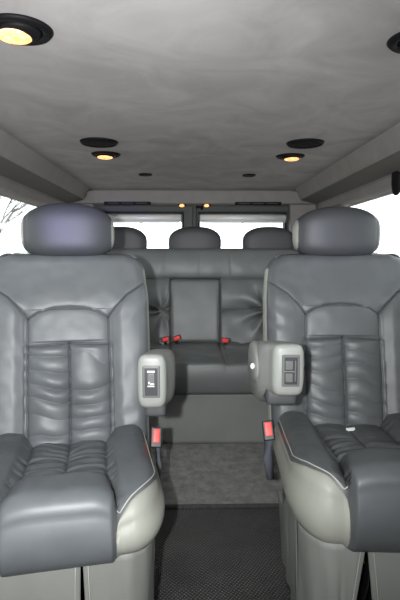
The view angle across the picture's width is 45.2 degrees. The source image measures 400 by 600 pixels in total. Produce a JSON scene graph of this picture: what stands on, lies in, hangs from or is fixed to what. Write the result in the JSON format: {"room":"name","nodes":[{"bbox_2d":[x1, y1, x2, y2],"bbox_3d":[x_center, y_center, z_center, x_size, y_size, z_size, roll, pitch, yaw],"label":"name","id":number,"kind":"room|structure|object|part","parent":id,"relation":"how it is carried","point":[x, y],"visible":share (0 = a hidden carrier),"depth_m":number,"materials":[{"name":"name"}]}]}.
{"room":"vehicle interior","nodes":[
{"label":"vehicle interior","id":0,"kind":"room"},
{"bbox_2d":[0,0,399,190],"bbox_3d":[-0.010,-0.555,1.264,1.269,0.050,3.620,0,5,-1],"label":"ceiling","id":1,"kind":"structure","parent":0,"point":[194,95],"depth_m":1.17,"materials":[{"name":"fabric"}]},
{"bbox_2d":[0,13,53,45],"bbox_3d":[-0.329,-0.485,0.877,0.120,0.021,0.120,0,5,-1],"label":"recessed light","id":2,"kind":"object","parent":1,"relation":"in","point":[17,29],"visible":1,"depth_m":0.86,"materials":[{"name":"black plastic"}]},
{"bbox_2d":[80,137,117,147],"bbox_3d":[-0.367,-0.571,1.747,0.138,0.010,0.138,0,5,-1],"label":"ceiling speaker","id":3,"kind":"object","parent":1,"relation":"attached to","point":[96,142],"visible":1,"depth_m":1.73,"materials":[{"name":"black plastic"}]},
{"bbox_2d":[83,140,114,146],"bbox_3d":[-0.367,-0.569,1.747,0.120,0.006,0.120,0,5,-1],"label":"speaker grille","id":4,"kind":"object","parent":3,"relation":"attached to","point":[90,143],"depth_m":1.74,"materials":[{"name":"black plastic"}]},
{"bbox_2d":[91,151,120,159],"bbox_3d":[-0.384,-0.587,1.961,0.120,0.021,0.120,0,5,-1],"label":"recessed light","id":5,"kind":"object","parent":1,"relation":"in","point":[106,155],"visible":1,"depth_m":1.94,"materials":[{"name":"black plastic"}]},
{"bbox_2d":[139,173,151,175],"bbox_3d":[-0.278,-0.638,2.446,0.070,0.007,0.070,0,5,-1],"label":"ceiling vent","id":6,"kind":"object","parent":1,"relation":"in","point":[140,174],"visible":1,"depth_m":2.42,"materials":[{"name":"black plastic"}]},
{"bbox_2d":[72,190,315,206],"bbox_3d":[-0.056,-0.686,3.133,1.720,0.138,0.132,0,5,-1],"label":"trim","id":7,"kind":"structure","parent":1,"relation":"attached to","point":[95,197],"depth_m":3.08,"materials":[{"name":"plastic"}]},
{"bbox_2d":[104,202,150,204],"bbox_3d":[-0.465,-0.620,3.075,0.300,0.020,0.025,0,5,-1],"label":"air vent","id":8,"kind":"object","parent":7,"relation":"attached to","point":[105,203],"visible":1,"depth_m":3.07,"materials":[{"name":"black plastic"}]},
{"bbox_2d":[235,202,280,204],"bbox_3d":[0.375,-0.621,3.092,0.300,0.020,0.025,0,5,-1],"label":"air vent","id":9,"kind":"object","parent":7,"relation":"attached to","point":[236,203],"visible":1,"depth_m":3.08,"materials":[{"name":"black plastic"}]},
{"bbox_2d":[242,174,255,176],"bbox_3d":[0.252,-0.639,2.467,0.070,0.007,0.070,0,5,-1],"label":"ceiling vent","id":10,"kind":"object","parent":1,"relation":"in","point":[243,175],"visible":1,"depth_m":2.45,"materials":[{"name":"black plastic"}]},
{"bbox_2d":[276,153,304,160],"bbox_3d":[0.376,-0.591,1.997,0.120,0.021,0.120,0,5,-1],"label":"recessed light","id":11,"kind":"object","parent":1,"relation":"in","point":[286,156],"visible":1,"depth_m":1.97,"materials":[{"name":"black plastic"}]},
{"bbox_2d":[286,138,324,148],"bbox_3d":[0.386,-0.572,1.763,0.138,0.010,0.138,0,5,-1],"label":"ceiling speaker","id":12,"kind":"object","parent":1,"relation":"attached to","point":[306,143],"visible":1,"depth_m":1.74,"materials":[{"name":"black plastic"}]},
{"bbox_2d":[289,141,320,147],"bbox_3d":[0.386,-0.571,1.763,0.120,0.006,0.120,0,5,-1],"label":"speaker grille","id":13,"kind":"object","parent":12,"relation":"attached to","point":[292,144],"depth_m":1.75,"materials":[{"name":"black plastic"}]},
{"bbox_2d":[386,32,399,53],"bbox_3d":[0.423,-0.489,0.917,0.125,0.021,0.120,0,5,-1],"label":"recessed light","id":14,"kind":"object","parent":1,"relation":"in","point":[393,43],"visible":1,"depth_m":0.92,"materials":[{"name":"black plastic"}]},
{"bbox_3d":[0.790,0.134,1.466,0.100,1.460,3.860,0,5,-1],"label":"wall","id":15,"kind":"structure","parent":0,"visible":0},
{"bbox_2d":[191,206,287,229],"bbox_3d":[0.275,0.027,3.276,0.674,1.335,0.085,0,5,-1],"label":"door","id":16,"kind":"structure","parent":15,"relation":"in","point":[195,210],"depth_m":3.21,"materials":[{"name":"grey plastic"}]},
{"bbox_2d":[199,214,286,223],"bbox_3d":[0.283,-0.537,3.187,0.584,0.060,0.052,0,5,-1],"label":"window shade","id":17,"kind":"object","parent":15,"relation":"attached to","point":[204,218],"visible":1,"depth_m":3.17,"materials":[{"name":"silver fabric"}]},
{"bbox_2d":[288,205,315,233],"bbox_3d":[0.695,0.026,3.282,0.215,1.335,0.180,0,5,-1],"label":"trim","id":18,"kind":"structure","parent":15,"relation":"attached to","point":[294,211],"depth_m":3.13,"materials":[{"name":"plastic"}]},
{"bbox_2d":[292,123,399,207],"bbox_3d":[0.750,-0.487,1.286,0.250,0.190,3.620,0,5,-1],"label":"trim","id":19,"kind":"structure","parent":15,"relation":"attached to","point":[364,175],"depth_m":2.08,"materials":[{"name":"fabric"}]},
{"bbox_2d":[391,171,399,195],"bbox_3d":[0.761,-0.474,1.840,0.040,0.144,0.068,0,5,-1],"label":"guide","id":20,"kind":"object","parent":15,"relation":"attached to","point":[395,177],"visible":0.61,"depth_m":1.83,"materials":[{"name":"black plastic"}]},
{"bbox_3d":[-0.015,0.892,1.520,1.870,0.060,3.860,0,5,-1],"label":"floor","id":21,"kind":"structure","parent":0,"visible":0},
{"bbox_2d":[107,226,299,443],"bbox_3d":[-0.026,0.158,2.706,1.336,1.161,0.675,0,5,-1],"label":"seat","id":22,"kind":"object","parent":21,"relation":"on","point":[205,299],"visible":0.54,"depth_m":2.80,"materials":[{"name":"leather"}]},
{"bbox_2d":[150,341,252,394],"bbox_3d":[-0.024,0.352,2.639,1.336,0.207,0.506,0,5,-1],"label":"seat cushion","id":23,"kind":"object","parent":22,"relation":"on","point":[202,367],"depth_m":2.41,"materials":[{"name":"leather"}]},
{"bbox_3d":[-0.030,0.036,2.900,1.332,0.697,0.266,0,5,-1],"label":"backrest","id":24,"kind":"part","parent":22,"relation":"part of","materials":[{"name":"leather"}]},
{"bbox_3d":[-0.021,0.617,2.499,1.300,0.285,0.021,0,5,-1],"label":"skirt panel","id":25,"kind":"part","parent":22,"relation":"part of","materials":[{"name":"leather"}]},
{"bbox_2d":[151,443,285,508],"bbox_3d":[-0.024,0.784,2.193,1.440,0.018,0.629,0,5,-1],"label":"carpet","id":26,"kind":"object","parent":21,"relation":"on","point":[193,476],"visible":0.3,"depth_m":2.12,"materials":[{"name":"grey carpet"}]},
{"bbox_2d":[154,508,289,599],"bbox_3d":[0.002,0.911,0.939,1.440,0.008,2.100,0,5,-1],"label":"floor mat","id":27,"kind":"object","parent":21,"relation":"on","point":[201,554],"visible":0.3,"depth_m":1.59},
{"bbox_2d":[0,203,175,599],"bbox_3d":[-0.328,0.285,1.330,0.608,1.154,0.815,-1,5,-12],"label":"seat","id":28,"kind":"object","parent":27,"relation":"on","point":[82,499],"visible":1,"depth_m":1.44,"materials":[{"name":"grey leather"}]},
{"bbox_3d":[-0.579,-0.218,1.571,0.012,0.105,0.088,-1,5,-12],"label":"headrest panel","id":29,"kind":"part","parent":28,"relation":"part of","materials":[{"name":"grey plastic"}]},
{"bbox_3d":[-0.399,0.714,1.024,0.282,0.337,0.087,1,5,13],"label":"skirt panel","id":30,"kind":"part","parent":28,"relation":"part of","materials":[{"name":"plastic"}]},
{"bbox_3d":[-0.419,0.168,1.551,0.500,0.636,0.272,-1,5,-12],"label":"backrest","id":31,"kind":"part","parent":28,"relation":"part of","materials":[{"name":"grey leather"}]},
{"bbox_2d":[0,424,156,576],"bbox_3d":[-0.344,0.454,1.226,0.450,0.167,0.566,-1,5,-12],"label":"seat cushion","id":32,"kind":"object","parent":28,"relation":"on","point":[73,496],"depth_m":1.03,"materials":[{"name":"grey leather"}]},
{"bbox_3d":[-0.297,-0.223,1.631,0.012,0.105,0.088,-1,5,-12],"label":"headrest panel","id":33,"kind":"part","parent":28,"relation":"part of","materials":[{"name":"grey plastic"}]},
{"bbox_3d":[-0.179,0.706,1.106,0.169,0.337,0.121,-1,5,-12],"label":"skirt panel","id":34,"kind":"part","parent":28,"relation":"part of","materials":[{"name":"plastic"}]},
{"bbox_3d":[-0.150,0.471,1.271,0.111,0.125,0.538,0,5,-5],"label":"cushion panel","id":35,"kind":"part","parent":28,"relation":"part of","materials":[{"name":"beige leather"}]},
{"bbox_3d":[-0.189,0.188,1.616,0.041,0.582,0.229,-1,5,-12],"label":"backrest panel","id":36,"kind":"part","parent":28,"relation":"part of","materials":[{"name":"grey leather"}]},
{"bbox_3d":[-0.116,0.195,1.145,0.042,0.078,0.006,0,5,-1],"label":"switch panel","id":37,"kind":"part","parent":28,"relation":"part of","materials":[{"name":"grey plastic"}]},
{"bbox_2d":[147,373,154,387],"bbox_3d":[-0.116,0.192,1.139,0.017,0.036,0.005,0,5,-1],"label":"rocker switch","id":38,"kind":"object","parent":28,"relation":"attached to","point":[150,376],"depth_m":1.14,"materials":[{"name":"grey plastic"}]},
{"bbox_3d":[-0.112,0.209,1.338,0.086,0.192,0.380,0,5,-1],"label":"armrest","id":39,"kind":"part","parent":28,"relation":"part of","materials":[{"name":"grey leather"}]},
{"bbox_2d":[248,206,399,599],"bbox_3d":[0.430,0.277,1.422,0.604,1.154,0.815,0,5,2],"label":"seat","id":40,"kind":"object","parent":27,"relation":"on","point":[326,363],"visible":1,"depth_m":1.53,"materials":[{"name":"grey leather"}]},
{"bbox_3d":[0.241,0.182,1.679,0.041,0.582,0.230,0,5,2],"label":"backrest panel","id":41,"kind":"part","parent":40,"relation":"part of","materials":[{"name":"grey leather"}]},
{"bbox_3d":[0.201,0.196,1.349,0.104,0.213,0.380,0,5,0],"label":"armrest","id":42,"kind":"part","parent":40,"relation":"part of","materials":[{"name":"grey leather"}]},
{"bbox_3d":[0.257,0.687,1.401,0.022,0.321,0.339,0,5,2],"label":"skirt panel","id":43,"kind":"part","parent":40,"relation":"part of","materials":[{"name":"plastic"}]},
{"bbox_2d":[285,373,292,381],"bbox_3d":[0.213,0.186,1.151,0.018,0.022,0.006,0,5,0],"label":"rocker switch","id":44,"kind":"object","parent":40,"relation":"attached to","point":[288,376],"depth_m":1.15,"materials":[{"name":"grey plastic"}]},
{"bbox_2d":[285,361,292,369],"bbox_3d":[0.213,0.157,1.148,0.018,0.022,0.006,0,5,0],"label":"rocker switch","id":45,"kind":"object","parent":40,"relation":"attached to","point":[288,364],"depth_m":1.15,"materials":[{"name":"grey plastic"}]},
{"bbox_3d":[0.218,0.170,1.154,0.043,0.078,0.006,0,5,0],"label":"switch panel","id":46,"kind":"part","parent":40,"relation":"part of","materials":[{"name":"grey plastic"}]},
{"bbox_3d":[0.339,-0.231,1.712,0.012,0.105,0.088,0,5,2],"label":"headrest panel","id":47,"kind":"part","parent":40,"relation":"part of","materials":[{"name":"grey plastic"}]},
{"bbox_3d":[0.267,0.468,1.333,0.111,0.167,0.538,0,5,-5],"label":"cushion panel","id":48,"kind":"part","parent":40,"relation":"part of","materials":[{"name":"beige leather"}]},
{"bbox_3d":[0.298,0.713,1.161,0.182,0.314,0.061,5,7,43],"label":"skirt panel","id":49,"kind":"part","parent":40,"relation":"part of","materials":[{"name":"plastic"}]},
{"bbox_3d":[0.479,0.158,1.655,0.500,0.636,0.270,0,5,2],"label":"backrest","id":50,"kind":"part","parent":40,"relation":"part of","materials":[{"name":"grey leather"}]},
{"bbox_2d":[277,411,399,552],"bbox_3d":[0.465,0.448,1.323,0.450,0.208,0.566,0,5,2],"label":"seat cushion","id":51,"kind":"object","parent":40,"relation":"on","point":[343,486],"depth_m":1.12,"materials":[{"name":"grey leather"}]},
{"bbox_3d":[0.543,0.716,1.133,0.308,0.313,0.091,-2,6,-21],"label":"skirt panel","id":52,"kind":"part","parent":40,"relation":"part of","materials":[{"name":"plastic"}]},
{"bbox_3d":[-0.830,0.137,1.432,0.100,1.460,3.860,0,5,-1],"label":"wall","id":53,"kind":"structure","parent":0,"visible":0},
{"bbox_2d":[0,129,92,206],"bbox_3d":[-0.769,-0.484,1.254,0.250,0.190,3.620,0,5,-1],"label":"trim","id":54,"kind":"structure","parent":53,"relation":"attached to","point":[26,177],"depth_m":2.13,"materials":[{"name":"fabric"}]},
{"bbox_2d":[96,206,190,227],"bbox_3d":[-0.396,0.028,3.267,0.668,1.335,0.075,0,5,-1],"label":"door","id":55,"kind":"structure","parent":53,"relation":"in","point":[185,211],"depth_m":3.19,"materials":[{"name":"grey plastic"}]},
{"bbox_2d":[107,214,182,223],"bbox_3d":[-0.388,-0.535,3.173,0.547,0.060,0.052,0,5,-1],"label":"window shade","id":56,"kind":"object","parent":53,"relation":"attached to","point":[116,218],"visible":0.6,"depth_m":3.15,"materials":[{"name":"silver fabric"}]},
{"label":"outside","id":57,"kind":"structure","parent":0,"visible":0},
{"bbox_3d":[-0.521,-0.640,25.044,120.000,0.100,110.000,0,5,-1],"label":"ground","id":58,"kind":"structure","parent":57,"visible":0},
{"bbox_2d":[0,196,29,232],"bbox_3d":[-5.196,-2.182,11.882,2.833,5.443,3.706,0,5,2],"label":"bare tree","id":59,"kind":"object","parent":58,"relation":"on","point":[3,225],"visible":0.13,"depth_m":11.26,"materials":[{"name":"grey plant"}]},
{"bbox_2d":[0,201,30,229],"bbox_3d":[-8.896,-3.792,19.411,5.906,7.278,3.008,-3,6,-33],"label":"bare tree","id":60,"kind":"object","parent":58,"relation":"on","point":[17,204],"visible":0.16,"depth_m":20.35,"materials":[{"name":"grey plant"}]},
{"bbox_2d":[13,251,29,253],"bbox_3d":[-12.811,-2.821,37.648,5.573,2.108,5.700,0,5,-1],"label":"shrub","id":61,"kind":"object","parent":58,"relation":"on","point":[19,252],"visible":0.07,"depth_m":36.40,"materials":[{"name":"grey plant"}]}
]}

